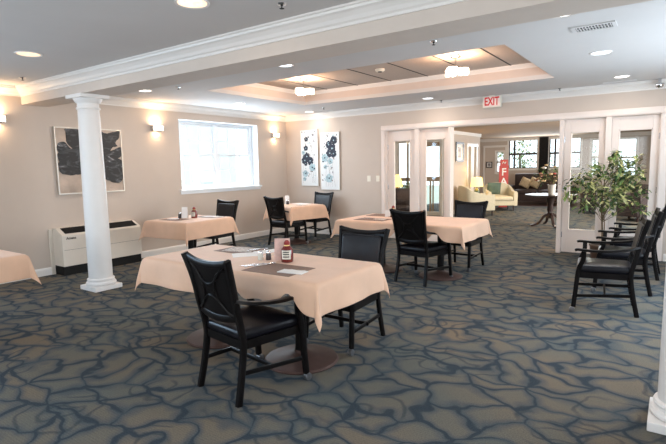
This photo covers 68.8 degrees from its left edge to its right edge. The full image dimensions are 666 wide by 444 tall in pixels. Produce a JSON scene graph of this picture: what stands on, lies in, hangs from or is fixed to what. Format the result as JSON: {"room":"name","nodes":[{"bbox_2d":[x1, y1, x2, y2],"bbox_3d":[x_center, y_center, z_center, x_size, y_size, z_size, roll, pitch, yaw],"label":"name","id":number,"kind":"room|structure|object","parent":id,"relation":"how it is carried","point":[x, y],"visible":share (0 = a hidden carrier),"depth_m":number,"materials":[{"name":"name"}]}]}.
{"room":"care facility","nodes":[
{"label":"care facility","id":0,"kind":"room"},
{"bbox_2d":[0,95,287,269],"bbox_3d":[-3.011,-0.951,8.708,0.240,3.000,15.600,4,8,35],"label":"wall","id":1,"kind":"structure","parent":0,"point":[31,205],"depth_m":7.95,"materials":[{"name":"paint"}]},
{"bbox_2d":[0,115,6,122],"bbox_3d":[-4.423,-1.359,6.378,0.082,0.088,0.212,4,8,35],"label":"wall sconce","id":2,"kind":"object","parent":1,"relation":"attached to","point":[2,118],"visible":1,"depth_m":6.41,"materials":[{"name":"glass"}]},
{"bbox_2d":[52,126,124,194],"bbox_3d":[-3.715,-0.939,7.458,0.041,0.980,1.040,4,8,35],"label":"flower painting","id":3,"kind":"object","parent":1,"relation":"attached to","point":[65,139],"visible":0.63,"depth_m":7.27,"materials":[{"name":"beige fabric"}]},
{"bbox_2d":[0,84,285,121],"bbox_3d":[-4.214,-1.772,6.620,0.105,0.125,11.000,4,8,35],"label":"trim","id":4,"kind":"structure","parent":1,"relation":"attached to","point":[9,90],"depth_m":8.60,"materials":[{"name":"wood"}]},
{"bbox_2d":[1,228,288,283],"bbox_3d":[-4.204,0.730,6.936,0.016,0.112,11.000,4,8,35],"label":"baseboard","id":5,"kind":"structure","parent":1,"relation":"attached to","point":[44,271],"depth_m":8.96,"materials":[{"name":"wood"}]},
{"bbox_2d":[150,125,163,130],"bbox_3d":[-3.024,-1.613,8.348,0.082,0.088,0.212,4,8,35],"label":"wall sconce","id":6,"kind":"object","parent":1,"relation":"attached to","point":[152,127],"visible":1,"depth_m":8.30,"materials":[{"name":"glass"}]},
{"bbox_2d":[178,119,261,194],"bbox_3d":[-2.275,-1.291,9.696,0.295,1.360,2.120,4,8,35],"label":"window","id":7,"kind":"structure","parent":1,"relation":"in","point":[252,139],"depth_m":9.78,"materials":[{"name":"white plastic"}]},
{"bbox_2d":[15,0,467,96],"bbox_3d":[-0.886,-1.554,4.196,8.350,0.125,0.105,4,8,35],"label":"trim","id":8,"kind":"structure","parent":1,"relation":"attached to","point":[359,11],"depth_m":4.05,"materials":[{"name":"wood"}]},
{"bbox_2d":[21,0,651,106],"bbox_3d":[-0.754,-1.525,4.386,8.350,0.230,0.350,4,8,35],"label":"ceiling beam","id":9,"kind":"structure","parent":1,"relation":"attached to","point":[469,16],"depth_m":3.66,"materials":[{"name":"paint"}]},
{"bbox_2d":[0,201,665,443],"bbox_3d":[2.365,0.469,9.051,8.700,0.100,22.350,4,8,35],"label":"floor","id":10,"kind":"structure","parent":0,"point":[497,353],"depth_m":3.72,"materials":[{"name":"carpet"}]},
{"bbox_2d":[65,93,121,292],"bbox_3d":[-2.988,-0.352,6.093,0.360,2.410,0.360,4,8,35],"label":"round column","id":11,"kind":"structure","parent":10,"relation":"on","point":[101,277],"depth_m":6.00,"materials":[{"name":"paint"}]},
{"bbox_2d":[48,220,141,275],"bbox_3d":[-3.619,0.370,7.498,0.288,0.676,1.300,4,8,35],"label":"wall heater","id":12,"kind":"object","parent":10,"relation":"on","point":[67,245],"visible":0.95,"depth_m":7.17,"materials":[{"name":"metal"}]},
{"bbox_2d":[60,226,84,233],"bbox_3d":[-3.736,0.102,7.217,0.138,0.074,0.545,4,8,35],"label":"grille","id":13,"kind":"object","parent":12,"relation":"attached to","point":[77,229],"depth_m":7.11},
{"bbox_2d":[109,220,135,228],"bbox_3d":[-3.394,0.040,7.699,0.138,0.074,0.545,4,8,35],"label":"grille","id":14,"kind":"object","parent":12,"relation":"attached to","point":[130,224],"depth_m":7.73,"materials":[{"name":"metal"}]},
{"bbox_2d":[145,257,230,348],"bbox_3d":[-1.013,0.658,4.291,0.920,0.745,0.800,4,8,35],"label":"dining table","id":15,"kind":"object","parent":10,"relation":"on","point":[195,339],"visible":0.24,"depth_m":4.14,"materials":[{"name":"brown metal"}]},
{"bbox_2d":[135,244,389,331],"bbox_3d":[-0.633,0.450,3.990,2.013,0.298,0.942,4,8,35],"label":"tablecloth","id":16,"kind":"object","parent":15,"relation":"on","point":[334,284],"visible":0.77,"depth_m":3.52,"materials":[{"name":"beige fabric"}]},
{"bbox_2d":[214,246,268,252],"bbox_3d":[-0.819,0.257,4.410,0.440,0.003,0.300,4,8,35],"label":"placemat","id":17,"kind":"object","parent":16,"relation":"on","point":[219,250],"visible":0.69,"depth_m":4.40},
{"bbox_2d":[222,247,258,251],"bbox_3d":[-0.835,0.250,4.420,0.280,0.008,0.200,1,7,20],"label":"menu sheet","id":18,"kind":"object","parent":17,"relation":"on","point":[232,249],"visible":0.96,"depth_m":4.41,"materials":[{"name":"paper"}]},
{"bbox_2d":[232,252,257,257],"bbox_3d":[-0.742,0.280,4.173,0.240,0.008,0.170,-3,7,-15],"label":"paper sheet","id":19,"kind":"object","parent":16,"relation":"on","point":[249,254],"visible":0.88,"depth_m":4.16,"materials":[{"name":"paper"}]},
{"bbox_2d":[258,251,262,259],"bbox_3d":[-0.588,0.270,3.939,0.046,0.077,0.046,4,8,35],"label":"shaker","id":20,"kind":"object","parent":16,"relation":"on","point":[260,253],"visible":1,"depth_m":3.92,"materials":[{"name":"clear glass"}]},
{"bbox_2d":[266,250,270,259],"bbox_3d":[-0.524,0.269,3.942,0.046,0.077,0.046,4,8,35],"label":"shaker","id":21,"kind":"object","parent":16,"relation":"on","point":[268,253],"visible":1,"depth_m":3.92,"materials":[{"name":"glass"}]},
{"bbox_2d":[242,263,314,276],"bbox_3d":[-0.400,0.347,3.568,0.440,0.003,0.320,3,8,33],"label":"placemat","id":22,"kind":"object","parent":16,"relation":"on","point":[272,269],"visible":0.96,"depth_m":3.57,"materials":[{"name":"fabric"}]},
{"bbox_2d":[277,269,307,274],"bbox_3d":[-0.286,0.352,3.451,0.200,0.008,0.100,2,7,27],"label":"napkin","id":23,"kind":"object","parent":22,"relation":"on","point":[289,271],"visible":1,"depth_m":3.44,"materials":[{"name":"white paper"}]},
{"bbox_2d":[274,238,289,260],"bbox_3d":[-0.408,0.219,3.928,0.130,0.175,0.070,-1,7,0],"label":"tent","id":24,"kind":"object","parent":16,"relation":"on","point":[278,242],"visible":0.57,"depth_m":3.91,"materials":[{"name":"paper"}]},
{"bbox_2d":[281,240,293,262],"bbox_3d":[-0.362,0.228,3.828,0.100,0.178,0.102,0,7,5],"label":"ketchup bottle","id":25,"kind":"object","parent":16,"relation":"on","point":[287,256],"visible":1,"depth_m":3.79,"materials":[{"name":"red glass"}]},
{"bbox_2d":[186,223,193,248],"bbox_3d":[-2.151,0.324,7.362,0.860,0.745,0.920,3,8,31],"label":"dining table","id":26,"kind":"object","parent":10,"relation":"on","point":[190,242],"visible":0.1,"depth_m":7.33,"materials":[{"name":"wood"}]},
{"bbox_2d":[138,215,239,245],"bbox_3d":[-2.158,0.106,7.336,1.020,0.322,1.096,3,8,31],"label":"tablecloth","id":27,"kind":"object","parent":26,"relation":"on","point":[195,228],"visible":0.93,"depth_m":6.99,"materials":[{"name":"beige fabric"}]},
{"bbox_2d":[160,218,188,220],"bbox_3d":[-2.347,-0.038,7.208,0.400,0.003,0.280,3,8,31],"label":"placemat","id":28,"kind":"object","parent":27,"relation":"on","point":[179,219],"visible":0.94,"depth_m":7.17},
{"bbox_2d":[181,207,188,217],"bbox_3d":[-2.252,-0.144,7.386,0.090,0.170,0.070,-1,7,0],"label":"tent","id":29,"kind":"object","parent":27,"relation":"on","point":[184,209],"visible":1,"depth_m":7.37,"materials":[{"name":"white paper"}]},
{"bbox_2d":[191,207,197,217],"bbox_3d":[-2.108,-0.146,7.381,0.095,0.169,0.096,1,7,18],"label":"ketchup bottle","id":30,"kind":"object","parent":27,"relation":"on","point":[194,214],"visible":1,"depth_m":7.35,"materials":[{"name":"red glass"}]},
{"bbox_2d":[194,199,238,247],"bbox_3d":[-1.988,0.115,8.256,0.520,0.957,0.644,4,8,35],"label":"dining chair","id":31,"kind":"object","parent":10,"relation":"on","point":[224,208],"visible":0.48,"depth_m":8.32,"materials":[{"name":"black leather"}]},
{"bbox_2d":[181,251,311,407],"bbox_3d":[-0.591,0.657,3.348,0.639,0.957,0.662,5,9,43],"label":"armchair","id":32,"kind":"object","parent":10,"relation":"on","point":[257,324],"visible":0.93,"depth_m":3.19,"materials":[{"name":"black leather"}]},
{"bbox_2d":[263,196,308,244],"bbox_3d":[-0.914,-0.037,9.395,0.639,0.957,0.662,5,9,41],"label":"armchair","id":33,"kind":"object","parent":10,"relation":"on","point":[275,206],"visible":0.86,"depth_m":9.22,"materials":[{"name":"black wood"}]},
{"bbox_2d":[290,207,310,244],"bbox_3d":[-0.725,0.035,9.629,0.800,0.745,0.800,-7,9,-40],"label":"dining table","id":34,"kind":"object","parent":10,"relation":"on","point":[296,241],"visible":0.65,"depth_m":9.59,"materials":[{"name":"brown metal"}]},
{"bbox_2d":[263,203,329,224],"bbox_3d":[-0.732,-0.169,9.606,0.952,0.350,0.956,-7,9,-40],"label":"tablecloth","id":35,"kind":"object","parent":34,"relation":"on","point":[309,211],"visible":0.78,"depth_m":9.27,"materials":[{"name":"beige fabric"}]},
{"bbox_2d":[265,310,338,374],"bbox_3d":[-0.253,0.705,3.757,0.920,0.745,0.800,4,8,35],"label":"dining table","id":36,"kind":"object","parent":10,"relation":"on","point":[321,358],"visible":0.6,"depth_m":3.73,"materials":[{"name":"brown metal"}]},
{"bbox_2d":[299,191,333,239],"bbox_3d":[-0.368,-0.150,10.290,0.520,0.957,0.644,4,9,39],"label":"dining chair","id":37,"kind":"object","parent":10,"relation":"on","point":[325,199],"visible":0.7,"depth_m":10.31,"materials":[{"name":"wood"}]},
{"bbox_2d":[306,225,389,355],"bbox_3d":[0.115,0.548,4.179,0.520,0.957,0.644,4,8,35],"label":"dining chair","id":38,"kind":"object","parent":10,"relation":"on","point":[354,244],"visible":0.56,"depth_m":4.25,"materials":[{"name":"black leather"}]},
{"bbox_2d":[383,250,402,272],"bbox_3d":[0.710,0.313,6.994,0.880,0.745,0.980,4,8,35],"label":"dining table","id":39,"kind":"object","parent":10,"relation":"on","point":[387,268],"visible":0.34,"depth_m":6.91,"materials":[{"name":"brown metal"}]},
{"bbox_2d":[331,213,492,249],"bbox_3d":[1.073,0.090,6.708,1.952,0.266,1.124,4,8,35],"label":"tablecloth","id":40,"kind":"object","parent":39,"relation":"on","point":[459,230],"visible":0.7,"depth_m":6.30,"materials":[{"name":"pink fabric"}]},
{"bbox_2d":[354,217,390,220],"bbox_3d":[0.556,-0.036,6.725,0.460,0.003,0.300,4,8,35],"label":"placemat","id":41,"kind":"object","parent":40,"relation":"on","point":[370,219],"visible":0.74,"depth_m":6.71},
{"bbox_2d":[396,188,409,211],"bbox_3d":[1.772,-0.400,12.333,0.740,0.894,0.771,1,7,15],"label":"armchair","id":42,"kind":"object","parent":10,"relation":"on","point":[402,194],"visible":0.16,"depth_m":12.50,"materials":[{"name":"brown wood"}]},
{"bbox_2d":[396,205,409,210],"bbox_3d":[1.747,-0.362,12.243,0.500,0.120,0.560,1,7,15],"label":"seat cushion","id":43,"kind":"object","parent":42,"relation":"on","point":[398,207],"depth_m":11.99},
{"bbox_2d":[389,208,452,286],"bbox_3d":[1.132,0.288,6.258,0.639,0.957,0.662,5,9,43],"label":"armchair","id":44,"kind":"object","parent":10,"relation":"on","point":[410,228],"visible":0.91,"depth_m":6.08,"materials":[{"name":"black wood"}]},
{"bbox_2d":[419,235,462,280],"bbox_3d":[1.438,0.358,6.483,0.880,0.745,0.980,4,8,35],"label":"dining table","id":45,"kind":"object","parent":10,"relation":"on","point":[435,275],"visible":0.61,"depth_m":6.43,"materials":[{"name":"brown metal"}]},
{"bbox_2d":[436,200,488,271],"bbox_3d":[1.884,0.179,7.080,0.520,0.957,0.644,4,9,39],"label":"dining chair","id":46,"kind":"object","parent":10,"relation":"on","point":[463,209],"visible":0.5,"depth_m":7.14,"materials":[{"name":"wood"}]},
{"bbox_2d":[458,186,494,215],"bbox_3d":[4.137,-0.642,14.190,0.930,0.860,0.920,-1,7,-3],"label":"lounge armchair","id":47,"kind":"object","parent":10,"relation":"on","point":[465,194],"visible":0.63,"depth_m":13.75,"materials":[{"name":"beige fabric"}]},
{"bbox_2d":[483,182,517,210],"bbox_3d":[5.325,-0.824,15.570,0.920,0.860,0.930,0,7,5],"label":"lounge armchair","id":48,"kind":"object","parent":10,"relation":"on","point":[507,197],"visible":0.6,"depth_m":15.18,"materials":[{"name":"beige fabric"}]},
{"bbox_2d":[487,183,500,193],"bbox_3d":[5.145,-1.072,15.534,0.420,0.368,0.175,0,7,5],"label":"pillow","id":49,"kind":"object","parent":48,"relation":"on","point":[494,188],"visible":0.91,"depth_m":15.47,"materials":[{"name":"fabric"}]},
{"bbox_2d":[495,195,512,200],"bbox_3d":[5.315,-0.776,15.460,0.657,0.150,0.700,0,7,5],"label":"seat cushion","id":50,"kind":"object","parent":48,"relation":"on","point":[497,197],"depth_m":15.13,"materials":[{"name":"beige fabric"}]},
{"bbox_2d":[498,159,508,207],"bbox_3d":[5.695,-1.280,16.235,0.320,1.600,0.240,0,7,5],"label":"sign","id":51,"kind":"object","parent":10,"relation":"on","point":[503,168],"visible":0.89,"depth_m":16.17,"materials":[{"name":"fabric"}]},
{"bbox_2d":[510,173,575,203],"bbox_3d":[7.455,-1.203,17.547,2.300,1.080,0.880,4,8,35],"label":"sofa","id":52,"kind":"object","parent":10,"relation":"on","point":[521,191],"visible":0.34,"depth_m":17.55,"materials":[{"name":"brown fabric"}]},
{"bbox_2d":[519,177,529,188],"bbox_3d":[7.026,-1.432,17.727,0.474,0.466,0.190,2,7,24],"label":"sofa pillow","id":53,"kind":"object","parent":52,"relation":"on","point":[524,182],"visible":0.99,"depth_m":17.68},
{"bbox_2d":[514,189,538,193],"bbox_3d":[7.020,-1.124,17.762,0.920,0.170,0.710,4,8,35],"label":"seat cushion","id":54,"kind":"object","parent":52,"relation":"on","point":[520,191],"depth_m":17.46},
{"bbox_2d":[529,177,539,188],"bbox_3d":[7.287,-1.416,17.544,0.474,0.466,0.190,2,7,24],"label":"sofa pillow","id":55,"kind":"object","parent":52,"relation":"on","point":[532,182],"visible":0.77,"depth_m":17.50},
{"bbox_2d":[537,189,557,192],"bbox_3d":[7.796,-1.076,17.216,0.920,0.170,0.710,4,8,35],"label":"seat cushion","id":56,"kind":"object","parent":52,"relation":"on","point":[540,190],"depth_m":17.10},
{"bbox_2d":[525,193,576,227],"bbox_3d":[5.040,-0.271,11.280,1.120,0.741,1.120,4,8,35],"label":"pedestal table","id":57,"kind":"object","parent":10,"relation":"on","point":[550,199],"visible":0.77,"depth_m":11.22,"materials":[{"name":"brown wood"}]},
{"bbox_2d":[547,184,555,194],"bbox_3d":[5.027,-0.747,11.166,0.190,0.230,0.190,4,8,35],"label":"flower vase","id":58,"kind":"object","parent":57,"relation":"on","point":[551,188],"visible":1,"depth_m":11.11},
{"bbox_2d":[532,164,575,186],"bbox_3d":[5.010,-1.089,11.109,0.865,0.686,0.791,1,7,15],"label":"flower arrangement","id":59,"kind":"object","parent":58,"relation":"in","point":[545,175],"visible":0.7,"depth_m":11.13,"materials":[{"name":"green plant"}]},
{"bbox_2d":[580,182,596,212],"bbox_3d":[7.659,-0.707,14.035,0.771,0.894,0.740,-8,9,-44],"label":"armchair","id":60,"kind":"object","parent":10,"relation":"on","point":[589,192],"visible":0.18,"depth_m":14.00,"materials":[{"name":"brown wood"}]},
{"bbox_2d":[589,243,609,257],"bbox_3d":[3.985,0.463,7.228,0.330,0.270,0.330,4,8,35],"label":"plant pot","id":61,"kind":"object","parent":10,"relation":"on","point":[593,246],"depth_m":7.19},
{"bbox_2d":[557,150,653,257],"bbox_3d":[4.021,-0.217,7.135,1.250,1.641,0.853,4,8,35],"label":"potted ficus","id":62,"kind":"object","parent":10,"relation":"on","point":[621,187],"visible":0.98,"depth_m":7.03,"materials":[{"name":"plant"}]},
{"bbox_2d":[569,214,651,317],"bbox_3d":[2.786,0.412,4.920,0.662,0.957,0.639,2,7,28],"label":"armchair","id":63,"kind":"object","parent":10,"relation":"on","point":[596,268],"visible":1,"depth_m":4.76,"materials":[{"name":"black wood"}]},
{"bbox_2d":[590,207,663,296],"bbox_3d":[3.392,0.318,5.636,0.662,0.957,0.639,3,8,30],"label":"armchair","id":64,"kind":"object","parent":10,"relation":"on","point":[656,217],"visible":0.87,"depth_m":5.44,"materials":[{"name":"black wood"}]},
{"bbox_2d":[616,184,648,221],"bbox_3d":[7.562,-0.487,12.153,0.771,0.894,0.740,-4,7,-25],"label":"armchair","id":65,"kind":"object","parent":10,"relation":"on","point":[628,214],"visible":0.39,"depth_m":11.97,"materials":[{"name":"brown wood"}]},
{"bbox_2d":[609,204,665,280],"bbox_3d":[3.969,0.225,6.345,0.662,0.957,0.639,4,8,35],"label":"armchair","id":66,"kind":"object","parent":10,"relation":"on","point":[654,258],"visible":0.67,"depth_m":6.11,"materials":[{"name":"black wood"}]},
{"bbox_2d":[647,273,665,434],"bbox_3d":[1.974,-0.042,2.610,0.360,2.410,0.360,4,8,35],"label":"round column","id":67,"kind":"structure","parent":10,"relation":"on","point":[656,420],"depth_m":2.72,"materials":[{"name":"paint"}]},
{"bbox_3d":[1.816,-0.389,13.246,0.800,0.660,0.400,4,8,35],"label":"console table","id":68,"kind":"object","parent":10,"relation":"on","visible":0},
{"bbox_2d":[395,175,402,187],"bbox_3d":[1.747,-0.998,13.216,0.340,0.560,0.340,4,8,35],"label":"table lamp","id":69,"kind":"object","parent":68,"relation":"on","point":[398,182],"visible":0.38,"depth_m":13.10,"materials":[{"name":"fabric"}]},
{"bbox_3d":[-3.433,0.696,4.349,0.920,0.745,0.950,4,8,35],"label":"dining table","id":70,"kind":"object","parent":10,"relation":"on","visible":0},
{"bbox_2d":[0,250,41,284],"bbox_3d":[-3.438,0.466,4.322,1.074,0.297,1.114,4,8,35],"label":"tablecloth","id":71,"kind":"object","parent":70,"relation":"on","point":[14,266],"visible":1,"depth_m":4.35,"materials":[{"name":"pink fabric"}]},
{"bbox_3d":[4.415,-0.590,15.136,0.500,0.530,0.500,4,8,35],"label":"side table","id":72,"kind":"object","parent":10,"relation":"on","visible":0},
{"bbox_2d":[471,177,482,192],"bbox_3d":[4.454,-1.114,15.040,0.380,0.530,0.380,4,8,35],"label":"table lamp","id":73,"kind":"object","parent":72,"relation":"on","point":[476,182],"visible":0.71,"depth_m":14.90,"materials":[{"name":"fabric"}]},
{"bbox_2d":[0,0,665,115],"bbox_3d":[-0.846,-1.653,4.244,8.350,0.060,11.000,4,8,35],"label":"ceiling","id":74,"kind":"structure","parent":0,"point":[70,35],"depth_m":4.66,"materials":[{"name":"paint"}]},
{"bbox_2d":[14,51,42,56],"bbox_3d":[-2.973,-1.637,4.745,0.240,0.008,0.240,4,8,35],"label":"recessed light","id":75,"kind":"object","parent":74,"relation":"in","point":[19,53],"visible":1,"depth_m":4.75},
{"bbox_2d":[174,0,209,8],"bbox_3d":[-0.975,-1.515,3.367,0.240,0.008,0.240,4,8,35],"label":"recessed light","id":76,"kind":"object","parent":74,"relation":"in","point":[188,4],"visible":1,"depth_m":3.38,"materials":[{"name":"glass"}]},
{"bbox_2d":[483,95,501,107],"bbox_3d":[2.701,-2.050,8.250,0.310,0.205,0.050,4,8,35],"label":"exit sign","id":77,"kind":"object","parent":74,"relation":"hanging from","point":[490,101],"visible":1,"depth_m":8.23,"materials":[{"name":"beige plastic"}]},
{"bbox_2d":[570,20,617,33],"bbox_3d":[2.230,-1.665,4.155,0.340,0.010,0.210,4,8,35],"label":"ceiling vent","id":78,"kind":"object","parent":74,"relation":"in","point":[609,24],"visible":1,"depth_m":4.15,"materials":[{"name":"metal"}]},
{"bbox_2d":[589,50,612,55],"bbox_3d":[2.844,-1.794,5.157,0.220,0.008,0.220,4,8,35],"label":"recessed light","id":79,"kind":"object","parent":74,"relation":"in","point":[603,52],"visible":1,"depth_m":5.14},
{"bbox_2d":[603,79,637,84],"bbox_3d":[4.192,-2.042,7.091,0.440,0.010,0.140,4,8,35],"label":"ceiling vent","id":80,"kind":"object","parent":74,"relation":"in","point":[636,80],"visible":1,"depth_m":7.07,"materials":[{"name":"metal"}]},
{"bbox_2d":[655,78,664,87],"bbox_3d":[4.614,-1.958,6.863,0.120,0.140,0.120,4,8,35],"label":"dome","id":81,"kind":"object","parent":74,"relation":"attached to","point":[659,84],"visible":1,"depth_m":6.84,"materials":[{"name":"plastic"}]},
{"bbox_2d":[259,45,531,90],"bbox_3d":[0.570,-2.211,6.891,4.530,0.054,2.560,4,8,35],"label":"ceiling","id":82,"kind":"structure","parent":0,"point":[499,55],"depth_m":7.03,"materials":[{"name":"paint"}]},
{"bbox_2d":[295,78,313,95],"bbox_3d":[-0.474,-2.121,7.614,0.309,0.252,0.288,4,8,35],"label":"ceiling lamp","id":83,"kind":"object","parent":82,"relation":"attached to","point":[299,91],"visible":1,"depth_m":7.57,"materials":[{"name":"glass"}]},
{"bbox_2d":[221,67,547,101],"bbox_3d":[0.572,-2.103,6.904,4.450,0.170,2.480,4,8,35],"label":"trim","id":84,"kind":"structure","parent":82,"relation":"attached to","point":[535,70],"depth_m":7.84,"materials":[{"name":"paint"}]},
{"bbox_2d":[244,63,537,95],"bbox_3d":[0.571,-2.158,6.897,4.330,0.060,2.360,4,8,35],"label":"trim","id":85,"kind":"structure","parent":82,"relation":"attached to","point":[525,65],"depth_m":7.90,"materials":[{"name":"wood"}]},
{"bbox_2d":[445,54,468,76],"bbox_3d":[1.553,-1.994,6.191,0.309,0.252,0.288,4,8,35],"label":"ceiling lamp","id":86,"kind":"object","parent":82,"relation":"attached to","point":[452,71],"visible":1,"depth_m":6.15,"materials":[{"name":"glass"}]},
{"bbox_2d":[443,139,443,215],"bbox_3d":[2.444,-1.445,14.483,2.000,2.450,0.150,4,8,35],"label":"wall","id":87,"kind":"structure","parent":0,"point":[443,139],"depth_m":13.90,"materials":[{"name":"paint"}]},
{"bbox_2d":[395,141,409,187],"bbox_3d":[2.157,-1.341,14.632,0.620,2.220,0.100,4,8,35],"label":"window","id":88,"kind":"structure","parent":87,"relation":"in","point":[407,178],"depth_m":14.61,"materials":[{"name":"white wood"}]},
{"bbox_2d":[427,139,442,215],"bbox_3d":[2.856,-1.297,14.142,0.740,2.220,0.100,4,8,35],"label":"door","id":89,"kind":"structure","parent":87,"relation":"in","point":[430,143],"depth_m":14.01,"materials":[{"name":"white wood"}]},
{"bbox_2d":[453,134,479,209],"bbox_3d":[4.035,-1.549,15.128,0.150,2.450,2.750,4,8,35],"label":"wall","id":90,"kind":"structure","parent":0,"point":[459,167],"depth_m":14.97,"materials":[{"name":"paint"}]},
{"bbox_2d":[455,142,463,161],"bbox_3d":[3.808,-2.102,14.595,0.030,0.580,0.620,4,8,35],"label":"framed picture","id":91,"kind":"object","parent":90,"relation":"attached to","point":[459,151],"visible":1,"depth_m":14.58,"materials":[{"name":"white paper"}]},
{"bbox_2d":[466,143,477,190],"bbox_3d":[4.457,-1.443,15.582,0.030,2.120,1.010,4,8,35],"label":"trim","id":92,"kind":"structure","parent":90,"relation":"attached to","point":[471,145],"depth_m":15.50,"materials":[{"name":"wood"}]},
{"bbox_2d":[285,89,665,260],"bbox_3d":[2.386,-1.074,8.899,8.350,3.000,0.150,4,8,35],"label":"wall","id":93,"kind":"structure","parent":0,"point":[360,136],"depth_m":9.95,"materials":[{"name":"paint"}]},
{"bbox_2d":[300,129,318,185],"bbox_3d":[-0.518,-1.421,10.797,0.476,1.236,0.040,4,8,35],"label":"flower canvas","id":94,"kind":"object","parent":93,"relation":"attached to","point":[309,144],"visible":1,"depth_m":10.77,"materials":[{"name":"white fabric"}]},
{"bbox_2d":[320,131,340,189],"bbox_3d":[-0.059,-1.313,10.485,0.496,1.236,0.039,4,8,35],"label":"flower canvas","id":95,"kind":"object","parent":93,"relation":"attached to","point":[329,141],"visible":1,"depth_m":10.46,"materials":[{"name":"white fabric"}]},
{"bbox_2d":[388,130,413,237],"bbox_3d":[1.380,-0.728,9.670,0.624,2.148,0.062,4,8,35],"label":"door","id":96,"kind":"structure","parent":93,"relation":"in","point":[406,135],"depth_m":9.67,"materials":[{"name":"white paint"}]},
{"bbox_2d":[420,128,447,241],"bbox_3d":[1.949,-0.692,9.271,0.599,2.148,0.062,4,8,35],"label":"door","id":97,"kind":"structure","parent":93,"relation":"in","point":[438,133],"depth_m":9.27,"materials":[{"name":"white paint"}]},
{"bbox_2d":[285,79,665,121],"bbox_3d":[2.292,-2.131,8.672,8.350,0.125,0.105,4,8,35],"label":"trim","id":98,"kind":"structure","parent":93,"relation":"attached to","point":[649,84],"depth_m":8.27,"materials":[{"name":"wood"}]},
{"bbox_2d":[289,227,665,261],"bbox_3d":[2.365,0.368,8.998,8.350,0.112,0.016,4,8,35],"label":"baseboard","id":99,"kind":"structure","parent":93,"relation":"attached to","point":[326,231],"depth_m":10.85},
{"bbox_2d":[381,106,665,260],"bbox_3d":[2.964,-0.674,8.522,4.750,2.270,0.180,4,8,35],"label":"trim","id":100,"kind":"structure","parent":93,"relation":"attached to","point":[608,114],"depth_m":7.99,"materials":[{"name":"white paint"}]},
{"bbox_2d":[561,118,605,253],"bbox_3d":[4.022,-0.563,7.816,0.599,2.148,0.062,4,8,35],"label":"door","id":101,"kind":"structure","parent":93,"relation":"in","point":[569,237],"depth_m":7.85,"materials":[{"name":"white paint"}]},
{"bbox_2d":[607,114,660,256],"bbox_3d":[4.581,-0.528,7.423,0.619,2.148,0.062,4,8,35],"label":"door","id":102,"kind":"structure","parent":93,"relation":"in","point":[643,122],"depth_m":7.29,"materials":[{"name":"white paint"}]},
{"bbox_2d":[454,121,651,138],"bbox_3d":[5.633,-2.631,13.299,8.850,0.060,11.050,4,8,35],"label":"ceiling","id":103,"kind":"structure","parent":0,"point":[549,128],"depth_m":14.53,"materials":[{"name":"paint"}]},
{"bbox_2d":[539,137,548,172],"bbox_3d":[7.878,-2.087,18.201,0.310,2.170,0.072,4,8,35],"label":"curtain","id":104,"kind":"object","parent":103,"relation":"hanging from","point":[544,141],"visible":0.62,"depth_m":18.14,"materials":[{"name":"fabric"}]},
{"bbox_2d":[480,135,650,197],"bbox_3d":[8.663,-1.956,17.893,8.800,2.450,0.150,4,8,35],"label":"wall","id":105,"kind":"structure","parent":0,"point":[644,140],"depth_m":17.70,"materials":[{"name":"paint"}]},
{"bbox_2d":[483,145,506,186],"bbox_3d":[6.435,-1.947,19.356,0.920,2.180,0.045,4,8,35],"label":"trim","id":106,"kind":"structure","parent":105,"relation":"attached to","point":[493,146],"depth_m":19.48,"materials":[{"name":"wood"}]},
{"bbox_2d":[494,150,504,173],"bbox_3d":[6.621,-2.360,19.236,0.400,0.940,0.120,4,8,35],"label":"window","id":107,"kind":"structure","parent":105,"relation":"in","point":[496,151],"depth_m":19.26,"materials":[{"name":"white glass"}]},
{"bbox_2d":[507,140,539,169],"bbox_3d":[7.319,-2.609,18.708,1.180,1.230,0.120,4,8,35],"label":"window","id":108,"kind":"structure","parent":105,"relation":"in","point":[538,141],"depth_m":18.82,"materials":[{"name":"white wood"}]},
{"bbox_2d":[454,131,651,141],"bbox_3d":[6.817,-2.766,15.061,8.350,0.120,6.400,4,8,35],"label":"trim","id":109,"kind":"structure","parent":105,"relation":"attached to","point":[455,132],"depth_m":17.39,"materials":[{"name":"wood"}]},
{"bbox_2d":[548,138,582,169],"bbox_3d":[8.520,-2.534,17.865,1.180,1.230,0.120,4,8,35],"label":"window","id":110,"kind":"structure","parent":105,"relation":"in","point":[581,139],"depth_m":18.01,"materials":[{"name":"white wood"}]},
{"bbox_2d":[589,138,598,176],"bbox_3d":[9.366,-2.292,17.296,0.420,1.390,0.120,4,8,35],"label":"window","id":111,"kind":"structure","parent":105,"relation":"in","point":[591,139],"depth_m":17.34,"materials":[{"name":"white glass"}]},
{"bbox_2d":[620,136,639,178],"bbox_3d":[10.118,-2.220,16.771,0.720,1.440,0.120,4,8,35],"label":"window","id":112,"kind":"structure","parent":105,"relation":"in","point":[626,137],"depth_m":16.57,"materials":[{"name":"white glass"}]},
{"label":"outside","id":113,"kind":"structure","parent":0,"visible":0},
{"bbox_2d":[400,185,438,203],"bbox_3d":[1.843,0.010,15.498,80.000,0.050,70.000,4,8,35],"label":"ground","id":114,"kind":"structure","parent":113,"point":[436,187],"depth_m":29.67,"materials":[{"name":"white"}]},
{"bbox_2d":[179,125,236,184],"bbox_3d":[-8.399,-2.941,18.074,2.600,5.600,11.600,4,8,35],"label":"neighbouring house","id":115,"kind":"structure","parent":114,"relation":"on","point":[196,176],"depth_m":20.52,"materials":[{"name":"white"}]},
{"bbox_2d":[498,140,553,166],"bbox_3d":[8.822,-3.064,22.879,2.955,4.108,2.952,4,8,35],"label":"tree","id":116,"kind":"object","parent":114,"relation":"on","point":[520,157],"visible":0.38,"depth_m":22.63,"materials":[{"name":"green plant"}]},
{"bbox_2d":[535,140,635,172],"bbox_3d":[11.943,-1.896,22.926,4.951,3.709,2.555,4,8,35],"label":"tree","id":117,"kind":"object","parent":114,"relation":"on","point":[594,160],"visible":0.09,"depth_m":22.29,"materials":[{"name":"green plant"}]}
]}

